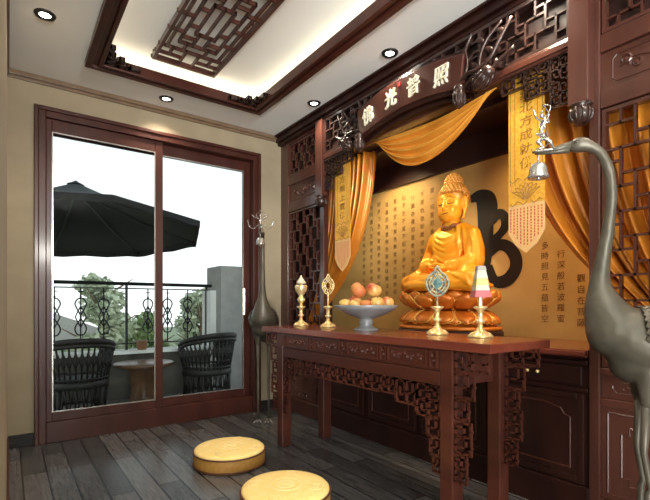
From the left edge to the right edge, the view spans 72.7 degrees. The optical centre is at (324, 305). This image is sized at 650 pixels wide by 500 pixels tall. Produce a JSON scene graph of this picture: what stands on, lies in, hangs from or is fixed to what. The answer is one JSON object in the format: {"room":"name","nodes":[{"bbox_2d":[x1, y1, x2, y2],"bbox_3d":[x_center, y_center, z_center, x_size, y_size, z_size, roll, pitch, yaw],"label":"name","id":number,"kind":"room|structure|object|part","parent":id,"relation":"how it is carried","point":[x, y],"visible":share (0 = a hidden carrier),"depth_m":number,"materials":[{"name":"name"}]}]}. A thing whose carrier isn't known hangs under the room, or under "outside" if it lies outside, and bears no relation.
{"room":"house of worship","nodes":[
{"label":"house of worship","id":0,"kind":"room"},
{"bbox_2d":[0,0,6,499],"bbox_3d":[-1.353,-0.356,1.777,0.114,2.913,3.865,0,0,-36],"label":"wall","id":1,"kind":"structure","parent":0,"point":[3,3],"depth_m":0.72,"materials":[{"name":"beige paint"}]},
{"bbox_2d":[7,438,8,499],"bbox_3d":[-1.296,1.055,1.805,0.012,0.090,3.845,0,0,-36],"label":"baseboard","id":2,"kind":"structure","parent":1,"relation":"attached to","point":[7,438],"depth_m":2.73,"materials":[{"name":"brown wood"}]},
{"bbox_2d":[7,0,9,73],"bbox_3d":[-1.292,-1.788,1.802,0.014,0.050,3.835,0,0,-36],"label":"trim","id":3,"kind":"structure","parent":1,"relation":"attached to","point":[8,1],"depth_m":2.83,"materials":[{"name":"beige paint"}]},
{"bbox_2d":[53,349,208,406],"bbox_3d":[-3.467,0.850,4.614,4.750,0.540,0.180,0,0,-36],"label":"wall","id":4,"kind":"structure","parent":0,"point":[119,388],"depth_m":5.30,"materials":[{"name":"grey concrete"}]},
{"bbox_2d":[53,345,208,358],"bbox_3d":[-3.467,0.560,4.614,4.750,0.040,0.260,0,0,-36],"label":"trim","id":5,"kind":"structure","parent":4,"relation":"on","point":[173,348],"depth_m":5.31,"materials":[{"name":"white concrete"}]},
{"bbox_2d":[53,280,211,349],"bbox_3d":[-3.430,0.127,4.640,4.640,0.826,0.044,0,0,-36],"label":"balcony railing","id":6,"kind":"object","parent":5,"relation":"on","point":[147,310],"visible":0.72,"depth_m":5.36,"materials":[{"name":"black metal"}]},
{"bbox_3d":[-2.415,0.140,5.369,0.028,0.800,0.028,0,0,-36],"label":"post","id":7,"kind":"part","parent":6,"relation":"part of","materials":[{"name":"black metal"}]},
{"bbox_3d":[-1.603,0.140,5.953,0.028,0.800,0.028,0,0,-36],"label":"post","id":8,"kind":"part","parent":6,"relation":"part of","materials":[{"name":"black metal"}]},
{"bbox_2d":[134,330,150,349],"bbox_3d":[-2.236,0.417,5.396,0.181,0.245,0.144,0,0,-5],"label":"potted plant","id":9,"kind":"object","parent":5,"relation":"on","point":[141,344],"visible":1,"depth_m":5.37,"materials":[{"name":"green plant"}]},
{"bbox_3d":[-2.238,0.482,5.398,0.140,0.115,0.140,0,0,-36],"label":"pot","id":10,"kind":"part","parent":9,"relation":"part of","materials":[{"name":"brown ceramic"}]},
{"bbox_2d":[202,290,215,389],"bbox_3d":[-1.570,0.460,5.976,0.080,1.320,0.300,0,0,-36],"label":"trim","id":11,"kind":"structure","parent":4,"relation":"attached to","point":[211,294],"depth_m":5.87,"materials":[{"name":"white"}]},
{"bbox_2d":[63,390,215,409],"bbox_3d":[-2.553,1.210,4.498,6.100,0.180,1.715,0,0,-36],"label":"floor","id":12,"kind":"structure","parent":0,"point":[123,400],"depth_m":5.12,"materials":[{"name":"tile"}]},
{"bbox_2d":[53,338,115,410],"bbox_3d":[-2.410,0.712,4.317,0.672,0.817,0.636,0,0,-36],"label":"rattan chair","id":13,"kind":"object","parent":12,"relation":"on","point":[100,383],"visible":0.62,"depth_m":4.13,"materials":[{"name":"black wicker"}]},
{"bbox_3d":[-2.473,0.945,4.096,0.037,0.351,0.043,0,0,-13],"label":"leg","id":14,"kind":"part","parent":13,"relation":"part of","materials":[{"name":"wicker"}]},
{"bbox_3d":[-2.432,0.757,4.348,0.560,0.085,0.560,0,0,-36],"label":"seat","id":15,"kind":"part","parent":13,"relation":"part of","materials":[{"name":"wicker"}]},
{"bbox_3d":[-2.389,0.425,4.288,0.672,0.242,0.565,0,0,-36],"label":"rail","id":16,"kind":"part","parent":13,"relation":"part of","materials":[{"name":"wicker"}]},
{"bbox_3d":[-2.391,0.945,4.599,0.037,0.351,0.043,0,0,-13],"label":"leg","id":17,"kind":"part","parent":13,"relation":"part of","materials":[{"name":"wicker"}]},
{"bbox_3d":[-2.180,0.945,4.306,0.043,0.351,0.037,0,0,32],"label":"leg","id":18,"kind":"part","parent":13,"relation":"part of","materials":[{"name":"wicker"}]},
{"bbox_2d":[113,359,173,401],"bbox_3d":[-1.995,0.873,4.870,0.620,0.495,0.620,0,0,-36],"label":"table","id":19,"kind":"object","parent":12,"relation":"on","point":[141,371],"visible":0.65,"depth_m":4.74,"materials":[{"name":"brown wood"}]},
{"bbox_2d":[178,332,236,393],"bbox_3d":[-1.361,0.712,5.158,0.674,0.817,0.633,0,0,-36],"label":"rattan chair","id":20,"kind":"object","parent":12,"relation":"on","point":[226,340],"visible":0.94,"depth_m":4.96,"materials":[{"name":"black wicker"}]},
{"bbox_3d":[-1.362,0.945,4.932,0.035,0.351,0.043,0,0,-13],"label":"leg","id":21,"kind":"part","parent":20,"relation":"part of","materials":[{"name":"wicker"}]},
{"bbox_3d":[-1.385,0.757,5.186,0.560,0.085,0.560,0,0,-36],"label":"seat","id":22,"kind":"part","parent":20,"relation":"part of","materials":[{"name":"wicker"}]},
{"bbox_3d":[-1.328,0.425,5.139,0.565,0.242,0.672,0,0,40],"label":"rail","id":23,"kind":"part","parent":20,"relation":"part of","materials":[{"name":"wicker"}]},
{"bbox_2d":[7,76,280,437],"bbox_3d":[-1.517,-0.356,4.112,2.573,2.913,0.120,0,0,-36],"label":"wall","id":24,"kind":"structure","parent":0,"point":[22,95],"depth_m":3.47,"materials":[{"name":"beige paint"}]},
{"bbox_2d":[8,433,33,448],"bbox_3d":[-2.356,1.050,3.422,0.165,0.100,0.022,0,0,-36],"label":"baseboard","id":25,"kind":"structure","parent":24,"relation":"attached to","point":[21,440],"depth_m":3.42,"materials":[{"name":"black wood"}]},
{"bbox_2d":[7,68,276,141],"bbox_3d":[-1.447,-1.783,4.070,2.409,0.060,0.030,0,0,-36],"label":"trim","id":26,"kind":"structure","parent":24,"relation":"attached to","point":[13,73],"depth_m":3.88,"materials":[{"name":"beige paint"}]},
{"bbox_2d":[34,103,260,445],"bbox_3d":[-1.514,-0.240,4.087,1.977,2.680,0.165,0,0,-36],"label":"door","id":27,"kind":"structure","parent":24,"relation":"in","point":[50,426],"depth_m":3.91,"materials":[{"name":"dark red-brown wood"},{"name":"clear glass"}]},
{"bbox_3d":[-0.833,-0.040,4.581,0.020,0.280,0.025,0,0,-36],"label":"handle","id":28,"kind":"part","parent":27,"relation":"part of","materials":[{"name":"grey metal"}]},
{"bbox_2d":[261,399,276,409],"bbox_3d":[-0.584,1.050,4.695,0.238,0.100,0.022,0,0,-36],"label":"baseboard","id":29,"kind":"structure","parent":24,"relation":"attached to","point":[264,403],"depth_m":4.66,"materials":[{"name":"black wood"}]},
{"bbox_2d":[132,327,182,347],"bbox_3d":[-19.872,4.350,44.823,100.000,0.100,84.000,0,0,-36],"label":"ground","id":30,"kind":"structure","parent":0,"point":[173,332],"depth_m":65.47,"materials":[{"name":"green plant"}]},
{"bbox_2d":[53,314,135,352],"bbox_3d":[-12.408,2.200,18.482,7.600,4.200,6.500,0,0,-36],"label":"house","id":31,"kind":"object","parent":30,"relation":"on","point":[68,324],"visible":0.02,"depth_m":16.50,"materials":[{"name":"white"}]},
{"bbox_2d":[58,272,139,351],"bbox_3d":[-5.918,1.717,11.637,2.212,5.178,2.218,0,0,-36],"label":"tree","id":32,"kind":"object","parent":30,"relation":"on","point":[116,321],"visible":0.48,"depth_m":11.48,"materials":[{"name":"green plant"}]},
{"bbox_2d":[114,311,174,348],"bbox_3d":[-5.811,2.231,14.282,2.580,4.153,2.060,0,0,-22],"label":"tree","id":33,"kind":"object","parent":30,"relation":"on","point":[140,318],"visible":0.14,"depth_m":13.99,"materials":[{"name":"green plant"}]},
{"bbox_2d":[168,288,204,346],"bbox_3d":[-3.943,1.879,13.973,1.664,4.856,1.735,0,0,22],"label":"tree","id":34,"kind":"object","parent":30,"relation":"on","point":[195,297],"visible":0.39,"depth_m":13.56,"materials":[{"name":"green plant"}]},
{"bbox_2d":[207,266,241,389],"bbox_3d":[-0.949,0.390,6.336,1.350,1.820,0.500,0,0,-36],"label":"wall pillar","id":35,"kind":"structure","parent":0,"point":[226,280],"depth_m":5.84,"materials":[{"name":"grey concrete"}]},
{"bbox_2d":[9,0,485,134],"bbox_3d":[-0.125,-1.911,1.120,5.303,0.197,6.565,0,0,-36],"label":"ceiling","id":36,"kind":"structure","parent":0,"point":[57,49],"depth_m":3.23,"materials":[{"name":"white paint"}]},
{"bbox_2d":[33,8,55,21],"bbox_3d":[-1.744,-1.806,2.749,0.122,0.011,0.122,0,0,-36],"label":"recessed light","id":37,"kind":"object","parent":36,"relation":"in","point":[43,14],"visible":1,"depth_m":2.74,"materials":[{"name":"black"}]},
{"bbox_2d":[159,95,173,101],"bbox_3d":[-1.389,-1.806,3.865,0.122,0.011,0.122,0,0,-36],"label":"recessed light","id":38,"kind":"object","parent":36,"relation":"in","point":[164,98],"visible":1,"depth_m":3.86,"materials":[{"name":"white"}]},
{"bbox_2d":[151,0,284,77],"bbox_3d":[-0.375,-1.935,2.494,0.514,0.070,2.604,0,0,-36],"label":"lattice","id":39,"kind":"object","parent":36,"relation":"hanging from","point":[259,22],"visible":1,"depth_m":3.12,"materials":[{"name":"brown wood"}]},
{"bbox_2d":[84,0,412,115],"bbox_3d":[-0.326,-1.813,2.486,1.610,0.100,3.140,0,0,-36],"label":"frame","id":40,"kind":"object","parent":36,"relation":"attached to","point":[101,55],"visible":0.99,"depth_m":3.23,"materials":[{"name":"brown wood"}]},
{"bbox_2d":[307,100,320,106],"bbox_3d":[-0.098,-1.806,3.951,0.122,0.011,0.122,0,0,-36],"label":"recessed light","id":41,"kind":"object","parent":36,"relation":"in","point":[313,103],"visible":1,"depth_m":3.94,"materials":[{"name":"white"}]},
{"bbox_2d":[381,48,397,57],"bbox_3d":[0.465,-1.806,3.167,0.122,0.011,0.122,0,0,-36],"label":"recessed light","id":42,"kind":"object","parent":36,"relation":"in","point":[389,52],"visible":1,"depth_m":3.16,"materials":[{"name":"white"}]},
{"bbox_2d":[9,408,528,499],"bbox_3d":[-0.415,1.130,0.924,4.603,0.060,6.585,0,0,-36],"label":"floor","id":43,"kind":"structure","parent":0,"point":[153,463],"depth_m":3.04,"materials":[{"name":"grey wood"}]},
{"bbox_2d":[192,437,265,475],"bbox_3d":[-0.668,1.037,3.091,0.503,0.126,0.503,0,0,-36],"label":"floor cushion","id":44,"kind":"object","parent":43,"relation":"on","point":[224,456],"visible":1,"depth_m":2.94,"materials":[{"name":"fabric"}]},
{"bbox_2d":[248,211,278,423],"bbox_3d":[-0.586,0.136,4.223,0.300,1.924,0.865,0,0,-8],"label":"statue","id":45,"kind":"object","parent":43,"relation":"on","point":[262,314],"visible":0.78,"depth_m":4.07,"materials":[{"name":"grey metal"}]},
{"bbox_3d":[-0.634,0.720,4.189,0.038,0.721,0.043,0,0,-36],"label":"leg","id":46,"kind":"part","parent":45,"relation":"part of","materials":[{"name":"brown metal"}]},
{"bbox_3d":[-0.535,0.720,4.195,0.038,0.721,0.043,0,0,-36],"label":"leg","id":47,"kind":"part","parent":45,"relation":"part of","materials":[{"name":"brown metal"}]},
{"bbox_2d":[239,470,330,499],"bbox_3d":[-0.216,1.037,2.418,0.503,0.126,0.503,0,0,-36],"label":"floor cushion","id":48,"kind":"object","parent":43,"relation":"on","point":[283,484],"visible":1,"depth_m":2.38,"materials":[{"name":"fabric"}]},
{"bbox_2d":[286,128,328,420],"bbox_3d":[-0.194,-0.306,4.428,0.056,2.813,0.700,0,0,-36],"label":"screen panel","id":49,"kind":"object","parent":43,"relation":"on","point":[300,185],"visible":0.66,"depth_m":4.44,"materials":[{"name":"brown wood"}]},
{"bbox_3d":[-0.194,-1.165,4.428,0.035,0.188,0.598,0,0,-36],"label":"carved panel","id":50,"kind":"part","parent":49,"relation":"part of","materials":[{"name":"brown wood"}]},
{"bbox_3d":[-0.192,0.730,4.429,0.032,0.458,0.598,0,0,-36],"label":"panel","id":51,"kind":"part","parent":49,"relation":"part of","materials":[{"name":"brown wood"}]},
{"bbox_2d":[262,325,549,499],"bbox_3d":[0.301,0.635,2.924,0.500,0.930,2.130,0,0,-36],"label":"altar table","id":52,"kind":"object","parent":43,"relation":"on","point":[451,361],"visible":1,"depth_m":2.35,"materials":[{"name":"brown wood"}]},
{"bbox_3d":[-0.320,0.656,3.470,0.084,0.888,0.080,0,0,-36],"label":"leg","id":53,"kind":"part","parent":52,"relation":"part of","materials":[{"name":"brown wood"}]},
{"bbox_3d":[-0.201,0.268,3.234,0.014,0.085,0.288,0,0,-36],"label":"carved drawer","id":54,"kind":"part","parent":52,"relation":"part of","materials":[{"name":"brown wood"}]},
{"bbox_2d":[294,275,308,325],"bbox_3d":[-0.201,-0.043,3.709,0.130,0.425,0.130,0,0,-36],"label":"lamp","id":55,"kind":"object","parent":52,"relation":"on","point":[301,289],"visible":1,"depth_m":3.68,"materials":[{"name":"gold metal"}]},
{"bbox_3d":[-0.201,-0.211,3.709,0.080,0.087,0.080,0,0,-36],"label":"lid","id":56,"kind":"part","parent":55,"relation":"part of","materials":[{"name":"gold metal"}]},
{"bbox_3d":[-0.003,0.656,3.697,0.084,0.888,0.080,0,0,-36],"label":"leg","id":57,"kind":"part","parent":52,"relation":"part of","materials":[{"name":"brown wood"}]},
{"bbox_3d":[0.011,0.268,2.939,0.014,0.085,0.288,0,0,-36],"label":"carved drawer","id":58,"kind":"part","parent":52,"relation":"part of","materials":[{"name":"brown wood"}]},
{"bbox_2d":[320,274,335,327],"bbox_3d":[0.024,-0.041,3.464,0.130,0.421,0.130,0,0,-36],"label":"ornament","id":59,"kind":"object","parent":52,"relation":"on","point":[328,324],"visible":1,"depth_m":3.45,"materials":[{"name":"gold metal"}]},
{"bbox_3d":[0.222,0.268,2.645,0.014,0.085,0.288,0,0,-36],"label":"carved drawer","id":60,"kind":"part","parent":52,"relation":"part of","materials":[{"name":"brown wood"}]},
{"bbox_2d":[334,305,398,330],"bbox_3d":[0.283,0.084,3.035,0.444,0.172,0.444,0,0,-36],"label":"footed bowl","id":61,"kind":"object","parent":52,"relation":"on","point":[365,313],"visible":0.99,"depth_m":2.92,"materials":[{"name":"grey ceramic"}]},
{"bbox_2d":[339,298,349,304],"bbox_3d":[0.138,-0.013,3.015,0.088,0.081,0.088,0,0,-36],"label":"peach","id":62,"kind":"object","parent":61,"relation":"on","point":[345,301],"visible":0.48,"depth_m":2.98,"materials":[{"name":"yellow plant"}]},
{"bbox_2d":[349,300,359,304],"bbox_3d":[0.199,-0.005,2.965,0.075,0.069,0.074,0,0,-36],"label":"peach","id":63,"kind":"object","parent":61,"relation":"on","point":[352,302],"visible":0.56,"depth_m":2.94,"materials":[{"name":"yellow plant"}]},
{"bbox_2d":[349,296,361,302],"bbox_3d":[0.208,-0.022,3.061,0.100,0.092,0.100,0,0,-36],"label":"peach","id":64,"kind":"object","parent":61,"relation":"on","point":[359,300],"visible":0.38,"depth_m":3.02,"materials":[{"name":"orange plant"}]},
{"bbox_2d":[351,283,365,297],"bbox_3d":[0.230,-0.105,3.035,0.109,0.106,0.110,0,0,-36],"label":"peach","id":65,"kind":"object","parent":64,"relation":"on","point":[357,289],"visible":1,"depth_m":2.99,"materials":[{"name":"orange food"}]},
{"bbox_2d":[360,300,371,304],"bbox_3d":[0.275,-0.001,2.980,0.088,0.070,0.088,0,0,-36],"label":"peach","id":66,"kind":"object","parent":61,"relation":"on","point":[363,302],"visible":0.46,"depth_m":2.95,"materials":[{"name":"orange food"}]},
{"bbox_2d":[370,297,384,304],"bbox_3d":[0.353,-0.018,2.984,0.100,0.094,0.100,0,0,-36],"label":"peach","id":67,"kind":"object","parent":61,"relation":"on","point":[375,300],"visible":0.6,"depth_m":2.95,"materials":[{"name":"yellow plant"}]},
{"bbox_2d":[366,283,381,296],"bbox_3d":[0.337,-0.106,3.035,0.110,0.101,0.110,0,0,-36],"label":"peach","id":68,"kind":"object","parent":67,"relation":"on","point":[373,290],"visible":0.97,"depth_m":3.00,"materials":[{"name":"orange plant"}]},
{"bbox_2d":[383,297,393,304],"bbox_3d":[0.425,-0.020,3.026,0.094,0.086,0.094,0,0,-36],"label":"peach","id":69,"kind":"object","parent":61,"relation":"on","point":[388,300],"visible":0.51,"depth_m":2.99,"materials":[{"name":"orange plant"}]},
{"bbox_3d":[0.299,0.306,2.923,0.447,0.188,1.634,0,0,-36],"label":"frieze rail","id":70,"kind":"part","parent":52,"relation":"part of","materials":[{"name":"brown wood"}]},
{"bbox_3d":[0.434,0.268,2.350,0.014,0.085,0.288,0,0,-36],"label":"carved drawer","id":71,"kind":"part","parent":52,"relation":"part of","materials":[{"name":"brown wood"}]},
{"bbox_2d":[425,265,449,334],"bbox_3d":[0.657,-0.033,2.583,0.130,0.405,0.130,0,0,-36],"label":"ornament","id":72,"kind":"object","parent":52,"relation":"on","point":[437,282],"visible":1,"depth_m":2.57,"materials":[{"name":"gold metal"}]},
{"bbox_3d":[0.657,-0.115,2.583,0.140,0.240,0.017,0,0,16],"label":"flame frame","id":73,"kind":"part","parent":72,"relation":"part of","materials":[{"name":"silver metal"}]},
{"bbox_3d":[0.619,0.656,2.162,0.084,0.888,0.080,0,0,-36],"label":"leg","id":74,"kind":"part","parent":52,"relation":"part of","materials":[{"name":"brown wood"}]},
{"bbox_2d":[467,266,493,337],"bbox_3d":[0.826,-0.020,2.347,0.135,0.380,0.135,0,0,-36],"label":"table lamp","id":75,"kind":"object","parent":52,"relation":"on","point":[480,288],"visible":1,"depth_m":2.32,"materials":[{"name":"gold metal"}]},
{"bbox_3d":[0.826,-0.021,2.347,0.023,0.050,0.024,0,0,-36],"label":"stem","id":76,"kind":"part","parent":75,"relation":"part of","materials":[{"name":"gold metal"}]},
{"bbox_3d":[0.936,0.656,2.389,0.084,0.888,0.080,0,0,-36],"label":"leg","id":77,"kind":"part","parent":52,"relation":"part of","materials":[{"name":"brown wood"}]},
{"bbox_2d":[331,328,588,499],"bbox_3d":[0.912,0.664,3.364,0.690,0.872,2.310,0,0,-36],"label":"base cabinet","id":78,"kind":"object","parent":43,"relation":"on","point":[554,404],"visible":0.3,"depth_m":2.50,"materials":[{"name":"brown wood"}]},
{"bbox_3d":[0.166,0.688,3.894,0.018,0.465,0.538,0,0,-36],"label":"door","id":79,"kind":"part","parent":78,"relation":"part of","materials":[{"name":"brown wood"}]},
{"bbox_3d":[0.503,0.688,3.425,0.018,0.465,0.538,0,0,-36],"label":"door","id":80,"kind":"part","parent":78,"relation":"part of","materials":[{"name":"brown wood"}]},
{"bbox_3d":[0.840,0.688,2.956,0.018,0.465,0.538,0,0,-36],"label":"door","id":81,"kind":"part","parent":78,"relation":"part of","materials":[{"name":"brown wood"}]},
{"bbox_2d":[378,328,588,357],"bbox_3d":[0.912,0.246,3.364,0.690,0.037,2.310,0,0,-36],"label":"countertop","id":82,"kind":"structure","parent":78,"relation":"on","point":[562,347],"depth_m":2.40,"materials":[{"name":"brown wood"}]},
{"bbox_2d":[398,172,503,336],"bbox_3d":[0.931,-0.389,3.288,0.640,1.234,0.872,0,0,-31],"label":"statue","id":83,"kind":"object","parent":82,"relation":"on","point":[457,247],"visible":0.9,"depth_m":3.12,"materials":[{"name":"gold metal"}]},
{"bbox_3d":[1.177,0.365,2.487,0.016,0.100,0.518,0,0,-36],"label":"drawer","id":84,"kind":"part","parent":78,"relation":"part of","materials":[{"name":"brown wood"}]},
{"bbox_3d":[1.177,0.688,2.487,0.018,0.465,0.538,0,0,-36],"label":"door","id":85,"kind":"part","parent":78,"relation":"part of","materials":[{"name":"brown wood"}]},
{"bbox_2d":[527,104,649,499],"bbox_3d":[1.245,0.136,1.673,0.865,1.924,0.300,0,0,17],"label":"statue","id":86,"kind":"object","parent":43,"relation":"on","point":[617,330],"visible":1,"depth_m":1.69,"materials":[{"name":"grey metal"}]},
{"bbox_3d":[1.235,0.720,1.731,0.038,0.721,0.043,0,0,-36],"label":"leg","id":87,"kind":"part","parent":86,"relation":"part of","materials":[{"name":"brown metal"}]},
{"bbox_3d":[1.197,0.720,1.638,0.038,0.721,0.043,0,0,-36],"label":"leg","id":88,"kind":"part","parent":86,"relation":"part of","materials":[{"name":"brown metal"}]},
{"bbox_2d":[589,0,649,499],"bbox_3d":[1.567,-0.306,1.975,0.056,2.813,0.700,0,0,-36],"label":"screen panel","id":89,"kind":"object","parent":43,"relation":"on","point":[621,49],"visible":0.7,"depth_m":2.16,"materials":[{"name":"brown wood"}]},
{"bbox_3d":[1.570,0.403,1.977,0.030,0.113,0.598,0,0,-36],"label":"carved panel","id":90,"kind":"part","parent":89,"relation":"part of","materials":[{"name":"brown wood"}]},
{"bbox_3d":[1.569,0.730,1.976,0.032,0.458,0.598,0,0,-36],"label":"panel","id":91,"kind":"part","parent":89,"relation":"part of","materials":[{"name":"brown wood"}]},
{"bbox_3d":[1.568,-1.165,1.975,0.035,0.188,0.598,0,0,-36],"label":"carved panel","id":92,"kind":"part","parent":89,"relation":"part of","materials":[{"name":"brown wood"}]},
{"bbox_2d":[329,60,567,175],"bbox_3d":[0.979,-1.355,3.411,0.630,0.070,3.800,0,0,-36],"label":"niche","id":93,"kind":"object","parent":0,"point":[493,113],"depth_m":3.26,"materials":[{"name":"brown wood"}]},
{"bbox_2d":[309,151,376,324],"bbox_3d":[0.104,-0.552,4.192,0.125,1.537,1.053,0,0,-36],"label":"curtain","id":94,"kind":"object","parent":93,"relation":"hanging from","point":[363,167],"visible":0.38,"depth_m":3.94,"materials":[{"name":"gold fabric"}]},
{"bbox_2d":[332,154,632,340],"bbox_3d":[1.212,-0.030,3.578,0.058,2.260,3.800,0,0,-36],"label":"backdrop panel","id":95,"kind":"object","parent":93,"relation":"in","point":[543,289],"visible":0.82,"depth_m":3.44,"materials":[{"name":"gold metal"}]},
{"bbox_2d":[506,68,649,305],"bbox_3d":[1.480,-0.552,2.276,0.121,1.537,1.193,0,0,-36],"label":"curtain","id":96,"kind":"object","parent":93,"relation":"hanging from","point":[567,184],"visible":0.34,"depth_m":2.31,"materials":[{"name":"gold fabric"}]},
{"bbox_2d":[293,0,649,321],"bbox_3d":[0.966,-0.356,3.405,0.660,2.913,3.925,0,0,-36],"label":"wall","id":97,"kind":"structure","parent":0,"point":[615,6],"depth_m":2.22,"materials":[{"name":"brown wood"}]},
{"bbox_2d":[281,145,285,325],"bbox_3d":[0.688,-0.356,3.205,0.050,2.913,3.925,0,0,-36],"label":"trim","id":98,"kind":"structure","parent":97,"relation":"attached to","point":[283,149],"depth_m":4.74,"materials":[{"name":"brown wood"}]},
{"bbox_2d":[274,0,525,146],"bbox_3d":[0.651,-1.762,3.179,0.160,0.099,3.925,0,0,-36],"label":"trim","id":99,"kind":"structure","parent":97,"relation":"attached to","point":[487,11],"depth_m":3.18,"materials":[{"name":"brown wood"}]},
{"bbox_2d":[373,123,508,194],"bbox_3d":[1.200,-1.250,3.570,0.085,0.220,3.800,0,0,-36],"label":"trim","id":100,"kind":"structure","parent":97,"relation":"attached to","point":[492,143],"depth_m":3.70,"materials":[{"name":"brown wood"}]},
{"bbox_2d":[315,0,593,207],"bbox_3d":[0.642,-1.315,3.182,0.145,0.797,2.405,0,0,-36],"label":"frieze","id":101,"kind":"object","parent":97,"relation":"attached to","point":[541,32],"visible":0.74,"depth_m":2.49,"materials":[{"name":"brown wood"}]},
{"bbox_3d":[-0.035,-1.367,4.106,0.073,0.693,0.100,0,0,-36],"label":"hanging post","id":102,"kind":"part","parent":101,"relation":"part of","materials":[{"name":"brown wood"}]},
{"bbox_2d":[335,153,350,271],"bbox_3d":[0.155,-0.814,3.897,0.016,1.028,0.245,0,0,-36],"label":"banner","id":103,"kind":"object","parent":101,"relation":"hanging from","point":[343,181],"visible":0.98,"depth_m":3.88,"materials":[{"name":"yellow"}]},
{"bbox_2d":[335,99,364,152],"bbox_3d":[0.207,-1.437,3.626,0.163,0.454,0.400,0,0,-36],"label":"corbel","id":104,"kind":"object","parent":101,"relation":"attached to","point":[346,142],"visible":0.97,"depth_m":3.58,"materials":[{"name":"brown wood"}]},
{"bbox_2d":[357,51,476,147],"bbox_3d":[0.585,-1.450,3.128,0.118,0.357,1.080,0,0,-36],"label":"name plaque","id":105,"kind":"object","parent":101,"relation":"attached to","point":[429,86],"visible":0.95,"depth_m":3.04,"materials":[{"name":"brown wood"}]},
{"bbox_2d":[373,88,496,165],"bbox_3d":[0.702,-1.155,3.113,0.079,0.324,1.120,0,0,-36],"label":"swag","id":106,"kind":"object","parent":101,"relation":"hanging from","point":[421,144],"visible":1,"depth_m":3.06,"materials":[{"name":"fabric"}]},
{"bbox_2d":[452,16,514,108],"bbox_3d":[0.936,-1.437,2.612,0.163,0.454,0.399,0,0,-36],"label":"corbel","id":107,"kind":"object","parent":101,"relation":"attached to","point":[482,79],"visible":1,"depth_m":2.58,"materials":[{"name":"brown wood"}]},
{"bbox_2d":[506,64,547,252],"bbox_3d":[1.147,-0.814,2.516,0.016,1.028,0.245,0,0,-36],"label":"banner","id":108,"kind":"object","parent":101,"relation":"hanging from","point":[526,197],"visible":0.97,"depth_m":2.52,"materials":[{"name":"yellow"}]},
{"bbox_3d":[1.301,-1.367,2.245,0.073,0.693,0.100,0,0,-36],"label":"hanging post","id":109,"kind":"part","parent":101,"relation":"part of","materials":[{"name":"brown wood"}]},
{"bbox_3d":[-3.443,1.450,5.653,6.200,0.100,1.200,0,0,-36],"label":"floor","id":110,"kind":"structure","parent":0,"visible":0},
{"bbox_2d":[53,180,199,256],"bbox_3d":[-3.407,-0.095,5.171,3.016,2.989,4.032,0,0,27],"label":"patio umbrella","id":111,"kind":"object","parent":110,"relation":"on","point":[86,221],"visible":0.79,"depth_m":6.27,"materials":[{"name":"black fabric"}]}
]}

